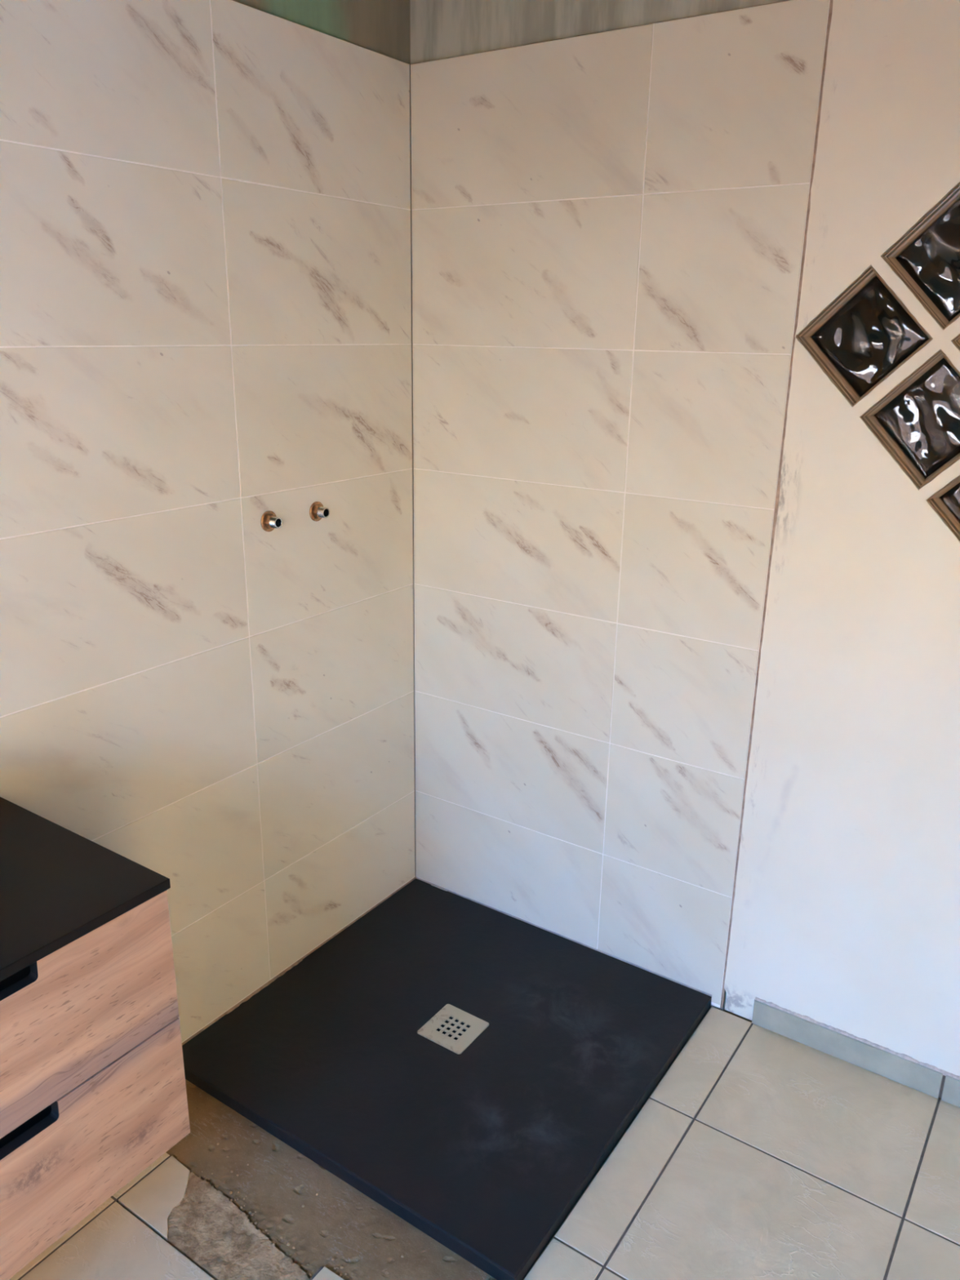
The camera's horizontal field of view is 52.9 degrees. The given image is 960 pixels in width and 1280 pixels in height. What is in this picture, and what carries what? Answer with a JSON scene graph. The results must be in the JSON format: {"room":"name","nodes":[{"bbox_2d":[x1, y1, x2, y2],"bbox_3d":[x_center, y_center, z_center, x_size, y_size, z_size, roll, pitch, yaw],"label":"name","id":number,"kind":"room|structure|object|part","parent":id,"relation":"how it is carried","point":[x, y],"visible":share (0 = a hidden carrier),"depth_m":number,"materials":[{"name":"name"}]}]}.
{"room":"bathroom","nodes":[
{"label":"bathroom","id":0,"kind":"room"},
{"bbox_2d":[0,0,415,1042],"bbox_3d":[-1.236,-0.085,1.110,0.200,2.650,3.511,13,21,32],"label":"wall","id":1,"kind":"structure","parent":0,"point":[206,275],"depth_m":1.92,"materials":[{"name":"tile"}]},
{"bbox_2d":[0,890,190,1279],"bbox_3d":[-0.878,0.640,1.302,0.452,0.456,0.800,13,21,32],"label":"vanity cabinet","id":2,"kind":"object","parent":1,"relation":"attached to","point":[93,1092],"visible":0.91,"depth_m":1.37,"materials":[{"name":"brown wood"}]},
{"bbox_2d":[0,796,170,981],"bbox_3d":[-0.873,0.415,1.226,0.459,0.016,0.806,13,21,32],"label":"countertop","id":3,"kind":"structure","parent":2,"relation":"on","point":[58,886],"depth_m":1.40,"materials":[{"name":"black stone"}]},
{"bbox_3d":[-0.698,0.573,1.152,0.018,0.228,0.800,13,21,32],"label":"drawer","id":4,"kind":"part","parent":2,"relation":"part of","materials":[{"name":"brown wood"}]},
{"bbox_3d":[-0.701,0.790,1.222,0.018,0.223,0.800,13,21,32],"label":"drawer","id":5,"kind":"part","parent":2,"relation":"part of","materials":[{"name":"brown wood"}]},
{"bbox_2d":[260,511,282,531],"bbox_3d":[-0.442,-0.253,2.065,0.030,0.045,0.045,13,21,32],"label":"connector","id":6,"kind":"object","parent":1,"relation":"attached to","point":[269,521],"visible":1,"depth_m":2.06,"materials":[{"name":"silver metal"}]},
{"bbox_2d":[309,501,329,521],"bbox_3d":[-0.359,-0.289,2.181,0.030,0.045,0.045,13,21,32],"label":"connector","id":7,"kind":"object","parent":1,"relation":"attached to","point":[317,510],"visible":1,"depth_m":2.17,"materials":[{"name":"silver metal"}]},
{"bbox_2d":[8,1006,959,1279],"bbox_3d":[-0.066,1.449,0.809,3.020,0.151,3.600,13,21,32],"label":"floor","id":8,"kind":"structure","parent":0,"point":[759,1153],"depth_m":1.81,"materials":[{"name":"beige tile"}]},
{"bbox_2d":[182,876,711,1279],"bbox_3d":[-0.064,0.899,2.228,0.907,0.034,0.889,13,21,32],"label":"shower tray","id":9,"kind":"object","parent":8,"relation":"on","point":[468,1067],"visible":0.98,"depth_m":2.12,"materials":[{"name":"black stone"}]},
{"bbox_2d":[408,0,959,1075],"bbox_3d":[0.858,-0.284,1.827,2.820,2.650,0.100,13,21,32],"label":"wall","id":10,"kind":"structure","parent":0,"point":[686,628],"depth_m":2.06,"materials":[{"name":"tile"}]},
{"bbox_2d":[751,996,959,1107],"bbox_3d":[1.309,1.020,1.844,1.612,0.072,0.011,13,21,32],"label":"baseboard","id":11,"kind":"structure","parent":10,"relation":"attached to","point":[902,1068],"depth_m":2.14,"materials":[{"name":"grey tile"}]},
{"bbox_2d":[796,265,933,406],"bbox_3d":[0.730,-0.571,1.820,0.245,0.250,0.076,13,21,32],"label":"glass block","id":12,"kind":"object","parent":10,"relation":"attached to","point":[867,333],"visible":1,"depth_m":1.83,"materials":[{"name":"brown glass"}]},
{"bbox_2d":[860,349,959,488],"bbox_3d":[0.842,-0.409,1.790,0.245,0.250,0.076,13,21,32],"label":"glass block","id":13,"kind":"object","parent":10,"relation":"attached to","point":[917,422],"visible":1,"depth_m":1.81,"materials":[{"name":"brown glass"}]},
{"bbox_2d":[881,182,959,329],"bbox_3d":[0.846,-0.679,1.703,0.245,0.250,0.076,13,21,32],"label":"glass block","id":14,"kind":"object","parent":10,"relation":"in","point":[926,258],"visible":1,"depth_m":1.74,"materials":[{"name":"brown glass"}]},
{"bbox_3d":[0.852,-0.681,1.711,0.217,0.221,0.012,13,21,32],"label":"pane","id":15,"kind":"part","parent":14,"relation":"part of","materials":[{"name":"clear glass"}]},
{"bbox_2d":[926,475,959,541],"bbox_3d":[0.954,-0.247,1.761,0.245,0.250,0.076,13,21,32],"label":"glass block","id":16,"kind":"object","parent":10,"relation":"attached to","point":[945,502],"visible":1,"depth_m":1.81,"materials":[{"name":"brown"}]},
{"bbox_3d":[0.960,-0.250,1.769,0.217,0.221,0.011,13,21,32],"label":"pane","id":17,"kind":"part","parent":16,"relation":"part of","materials":[{"name":"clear glass"}]},
{"bbox_2d":[951,333,959,350],"bbox_3d":[0.958,-0.517,1.674,0.245,0.250,0.076,13,21,32],"label":"glass block","id":18,"kind":"object","parent":10,"relation":"in","point":[956,340],"visible":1,"depth_m":1.71,"materials":[{"name":"brown"}]}
]}

